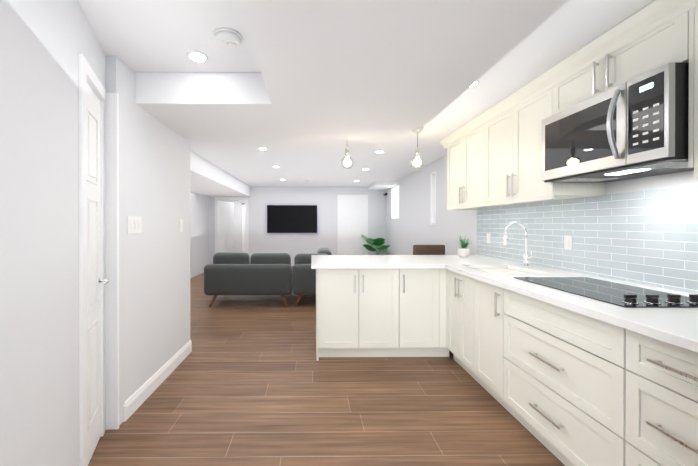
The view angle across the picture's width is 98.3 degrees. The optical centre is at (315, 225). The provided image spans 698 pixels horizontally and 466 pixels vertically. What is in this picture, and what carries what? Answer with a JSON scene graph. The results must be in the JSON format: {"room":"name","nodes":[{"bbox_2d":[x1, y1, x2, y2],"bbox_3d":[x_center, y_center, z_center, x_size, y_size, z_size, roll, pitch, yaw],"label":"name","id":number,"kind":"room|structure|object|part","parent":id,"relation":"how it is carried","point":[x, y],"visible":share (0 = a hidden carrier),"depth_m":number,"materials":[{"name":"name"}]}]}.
{"room":"kitchen","nodes":[
{"label":"kitchen","id":0,"kind":"room"},
{"bbox_2d":[0,0,105,465],"bbox_3d":[-0.930,0.062,0.763,0.140,2.460,2.405,0,0,-22],"label":"wall","id":1,"kind":"structure","parent":0,"point":[43,43],"depth_m":1.08,"materials":[{"name":"white paint"}]},
{"bbox_2d":[78,53,104,465],"bbox_3d":[-1.254,0.232,1.620,0.116,2.118,0.423,0,0,-22],"label":"door","id":2,"kind":"structure","parent":1,"relation":"attached to","point":[90,287],"depth_m":1.62,"materials":[{"name":"white wood"}]},
{"bbox_2d":[98,276,109,284],"bbox_3d":[-1.239,0.328,1.743,0.105,0.052,0.114,0,0,-1],"label":"door handle","id":3,"kind":"object","parent":2,"relation":"attached to","point":[104,281],"depth_m":1.77,"materials":[{"name":"silver metal"}]},
{"bbox_2d":[106,56,185,424],"bbox_3d":[-1.348,0.056,2.382,0.170,2.460,0.960,0,0,-1],"label":"wall","id":4,"kind":"structure","parent":0,"point":[154,255],"depth_m":2.26,"materials":[{"name":"white paint"}]},
{"bbox_2d":[105,93,118,429],"bbox_3d":[-1.286,0.228,1.895,0.088,2.120,0.016,0,0,-1],"label":"door frame","id":5,"kind":"structure","parent":4,"relation":"attached to","point":[112,240],"depth_m":1.89,"materials":[{"name":"white wood"}]},
{"bbox_2d":[127,216,141,233],"bbox_3d":[-1.254,-0.003,2.093,0.013,0.120,0.165,0,0,-1],"label":"switch plate","id":6,"kind":"object","parent":4,"relation":"attached to","point":[134,224],"depth_m":2.08,"materials":[{"name":"white plastic"}]},
{"bbox_2d":[123,340,191,421],"bbox_3d":[-1.257,1.226,2.512,0.014,0.120,1.090,0,0,-1],"label":"baseboard","id":7,"kind":"structure","parent":4,"relation":"attached to","point":[133,403],"depth_m":2.30,"materials":[{"name":"white"}]},
{"bbox_2d":[179,219,182,231],"bbox_3d":[-1.261,0.005,2.833,0.013,0.120,0.075,0,0,-1],"label":"switch plate","id":8,"kind":"object","parent":4,"relation":"attached to","point":[180,220],"depth_m":2.82,"materials":[{"name":"white plastic"}]},
{"bbox_2d":[186,138,189,342],"bbox_3d":[-3.229,0.054,2.948,3.920,2.460,0.170,0,0,-1],"label":"wall","id":9,"kind":"structure","parent":0,"point":[187,139],"depth_m":2.98,"materials":[{"name":"white paint"}]},
{"bbox_2d":[190,187,385,277],"bbox_3d":[-1.454,0.040,7.151,7.550,2.460,8.200,0,0,-1],"label":"wall","id":10,"kind":"structure","parent":0,"point":[202,229],"depth_m":8.51,"materials":[{"name":"white paint"}]},
{"bbox_2d":[215,197,247,253],"bbox_3d":[-2.292,0.234,8.785,0.946,2.060,0.930,0,0,17],"label":"door frame","id":11,"kind":"structure","parent":10,"relation":"attached to","point":[226,226],"depth_m":8.72,"materials":[{"name":"white wood"}]},
{"bbox_2d":[242,203,244,251],"bbox_3d":[-1.998,0.221,11.071,1.380,2.070,0.050,0,0,-1],"label":"door frame","id":12,"kind":"structure","parent":10,"relation":"attached to","point":[243,227],"depth_m":11.04,"materials":[{"name":"white wood"}]},
{"bbox_2d":[267,205,316,232],"bbox_3d":[-0.647,-0.175,8.472,1.410,0.780,0.069,0,0,-1],"label":"tv","id":13,"kind":"object","parent":10,"relation":"attached to","point":[291,218],"visible":1,"depth_m":8.44,"materials":[{"name":"black plastic"}]},
{"bbox_2d":[337,195,367,254],"bbox_3d":[1.067,0.199,8.517,0.870,2.132,0.022,0,0,-1],"label":"door","id":14,"kind":"structure","parent":10,"relation":"attached to","point":[352,219],"depth_m":8.51,"materials":[{"name":"white wood"}]},
{"bbox_2d":[190,150,397,196],"bbox_3d":[-1.491,-0.940,5.772,7.050,0.288,5.450,0,0,-1],"label":"ceiling","id":15,"kind":"structure","parent":0,"point":[208,179],"depth_m":6.16,"materials":[{"name":"white paint"}]},
{"bbox_2d":[88,273,564,465],"bbox_3d":[-1.306,1.318,4.707,7.800,0.080,13.600,0,0,-1],"label":"floor","id":16,"kind":"structure","parent":0,"point":[250,380],"depth_m":2.11,"materials":[{"name":"brown wood"}]},
{"bbox_2d":[204,248,333,306],"bbox_3d":[-0.656,0.861,5.511,2.205,0.842,1.700,0,0,-1],"label":"sofa","id":17,"kind":"object","parent":16,"relation":"on","point":[235,273],"visible":0.83,"depth_m":4.67,"materials":[{"name":"fabric"}]},
{"bbox_2d":[361,235,389,254],"bbox_3d":[1.602,0.758,8.041,0.740,1.017,0.884,0,0,-1],"label":"monstera","id":18,"kind":"object","parent":16,"relation":"on","point":[378,242],"visible":0.67,"depth_m":7.88,"materials":[{"name":"green plant"}]},
{"bbox_2d":[413,245,444,254],"bbox_3d":[1.581,0.775,3.998,0.440,1.010,0.410,0,0,-1],"label":"bar stool","id":19,"kind":"object","parent":16,"relation":"on","point":[428,249],"visible":0.15,"depth_m":4.13,"materials":[{"name":"brown leather"}]},
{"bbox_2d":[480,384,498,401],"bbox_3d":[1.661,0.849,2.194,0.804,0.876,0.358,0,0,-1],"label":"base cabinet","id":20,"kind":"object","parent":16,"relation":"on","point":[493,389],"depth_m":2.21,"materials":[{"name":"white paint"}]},
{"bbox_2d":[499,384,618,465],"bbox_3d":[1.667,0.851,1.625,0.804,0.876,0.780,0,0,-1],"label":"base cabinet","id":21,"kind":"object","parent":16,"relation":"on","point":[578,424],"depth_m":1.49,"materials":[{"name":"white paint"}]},
{"bbox_2d":[311,256,697,383],"bbox_3d":[1.018,0.392,2.257,2.099,0.038,2.923,0,0,-1],"label":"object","id":22,"kind":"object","parent":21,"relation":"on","point":[500,328],"depth_m":2.20,"materials":[{"name":"white wood"}]},
{"bbox_3d":[0.607,0.549,2.836,0.472,0.170,0.032,0,0,-1],"label":"cab peninsula handle","id":23,"kind":"part","parent":22,"relation":"part of","materials":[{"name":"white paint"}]},
{"bbox_2d":[455,236,471,256],"bbox_3d":[1.732,0.232,3.489,0.333,0.270,0.306,0,0,-1],"label":"potted plant","id":24,"kind":"object","parent":22,"relation":"on","point":[463,251],"visible":1,"depth_m":3.48,"materials":[{"name":"white ceramic"}]},
{"bbox_3d":[1.736,0.317,3.513,0.126,0.100,0.132,0,0,-1],"label":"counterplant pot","id":25,"kind":"part","parent":24,"relation":"part of","materials":[{"name":"white ceramic"}]},
{"bbox_2d":[487,268,518,271],"bbox_3d":[1.601,0.493,2.581,0.436,0.191,0.506,0,0,-1],"label":"sink","id":26,"kind":"object","parent":22,"relation":"in","point":[488,269],"depth_m":2.72,"materials":[{"name":"white stone"}]},
{"bbox_2d":[503,220,534,267],"bbox_3d":[1.835,0.167,2.708,0.236,0.407,0.110,0,0,-1],"label":"faucet","id":27,"kind":"object","parent":22,"relation":"on","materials":[{"name":"silver metal"}]},
{"bbox_2d":[511,272,697,307],"bbox_3d":[1.669,0.351,1.747,0.520,0.045,0.760,0,0,-1],"label":"cooktop","id":28,"kind":"object","parent":22,"relation":"in","point":[623,291],"depth_m":1.72,"materials":[{"name":"black glass"}]},
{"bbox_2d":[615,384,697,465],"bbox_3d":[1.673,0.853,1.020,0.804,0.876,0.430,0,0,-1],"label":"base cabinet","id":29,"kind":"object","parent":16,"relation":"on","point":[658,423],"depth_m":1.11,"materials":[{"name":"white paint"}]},
{"bbox_2d":[135,0,568,138],"bbox_3d":[-0.351,-0.957,0.633,2.630,0.218,4.650,0,0,-1],"label":"ceiling","id":30,"kind":"structure","parent":0,"point":[360,69],"depth_m":1.66,"materials":[{"name":"white paint"}]},
{"bbox_2d":[78,0,654,186],"bbox_3d":[-1.431,-1.132,4.772,7.550,0.100,12.950,0,0,-1],"label":"ceiling","id":31,"kind":"structure","parent":0,"point":[151,35],"depth_m":2.03,"materials":[{"name":"white paint"}]},
{"bbox_2d":[213,27,242,49],"bbox_3d":[-0.496,-1.048,1.706,0.164,0.046,0.164,0,0,-1],"label":"smoke detector","id":32,"kind":"object","parent":31,"relation":"attached to","point":[227,38],"visible":1,"depth_m":1.67,"materials":[{"name":"white plastic"}]},
{"bbox_2d":[187,51,478,180],"bbox_3d":[0.188,-1.078,4.628,2.044,0.007,5.554,0,0,-1],"label":"recessed lights","id":33,"kind":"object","parent":31,"relation":"attached to","point":[197,56],"depth_m":1.92,"materials":[{"name":"white"}]},
{"bbox_2d":[341,147,353,168],"bbox_3d":[0.347,-0.844,3.265,0.142,0.466,0.142,0,0,-1],"label":"pendant light","id":34,"kind":"object","parent":31,"relation":"hanging from","point":[347,156],"visible":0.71,"depth_m":3.25,"materials":[{"name":"clear glass"}]},
{"bbox_3d":[0.347,-0.682,3.266,0.142,0.142,0.142,0,0,-1],"label":"bulb","id":35,"kind":"part","parent":34,"relation":"part of","materials":[{"name":"clear glass"}]},
{"bbox_2d":[411,126,423,168],"bbox_3d":[1.115,-0.844,3.272,0.142,0.466,0.142,0,0,-1],"label":"pendant light","id":36,"kind":"object","parent":31,"relation":"hanging from","point":[417,131],"visible":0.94,"depth_m":3.25,"materials":[{"name":"clear glass"}]},
{"bbox_3d":[1.115,-0.682,3.273,0.142,0.142,0.142,0,0,-1],"label":"bulb","id":37,"kind":"part","parent":36,"relation":"part of","materials":[{"name":"clear glass"}]},
{"bbox_2d":[386,156,697,254],"bbox_3d":[2.206,0.052,3.536,0.300,2.460,10.400,0,0,-1],"label":"wall","id":38,"kind":"structure","parent":0,"point":[408,226],"depth_m":5.22,"materials":[{"name":"white paint"}]},
{"bbox_2d":[430,171,435,224],"bbox_3d":[2.034,-0.464,5.183,0.012,0.900,0.240,0,0,-1],"label":"trim","id":39,"kind":"structure","parent":38,"relation":"attached to","point":[435,198],"depth_m":5.16,"materials":[{"name":"white wood"}]},
{"bbox_2d":[447,124,514,207],"bbox_3d":[1.861,-0.613,3.375,0.388,0.792,0.830,0,0,-1],"label":"upper cabinet","id":40,"kind":"object","parent":38,"relation":"attached to","point":[464,153],"depth_m":3.32,"materials":[{"name":"white paint"}]},
{"bbox_2d":[483,84,602,203],"bbox_3d":[1.869,-0.611,2.545,0.388,0.792,0.830,0,0,-1],"label":"upper cabinet","id":41,"kind":"object","parent":38,"relation":"attached to","point":[504,135],"depth_m":2.56,"materials":[{"name":"white paint"}]},
{"bbox_2d":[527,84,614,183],"bbox_3d":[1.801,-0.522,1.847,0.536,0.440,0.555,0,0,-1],"label":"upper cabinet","id":42,"kind":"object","parent":38,"relation":"attached to","point":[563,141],"depth_m":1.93,"materials":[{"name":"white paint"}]},
{"bbox_2d":[541,62,693,182],"bbox_3d":[1.802,-0.521,1.745,0.535,0.442,0.759,0,0,-1],"label":"microwave","id":43,"kind":"object","parent":42,"relation":"in","point":[639,127],"depth_m":1.57,"materials":[{"name":"silver metal"}]},
{"bbox_2d":[547,4,697,195],"bbox_3d":[1.877,-0.608,1.740,0.388,0.792,0.780,0,0,-1],"label":"upper cabinet","id":44,"kind":"object","parent":38,"relation":"attached to","point":[661,36],"depth_m":1.71,"materials":[{"name":"white paint"}]},
{"bbox_2d":[683,0,697,177],"bbox_3d":[1.883,-0.605,1.077,0.388,0.792,0.546,0,0,-1],"label":"upper cabinet","id":45,"kind":"object","parent":38,"relation":"attached to","point":[690,7],"depth_m":1.35,"materials":[{"name":"white paint"}]}
]}

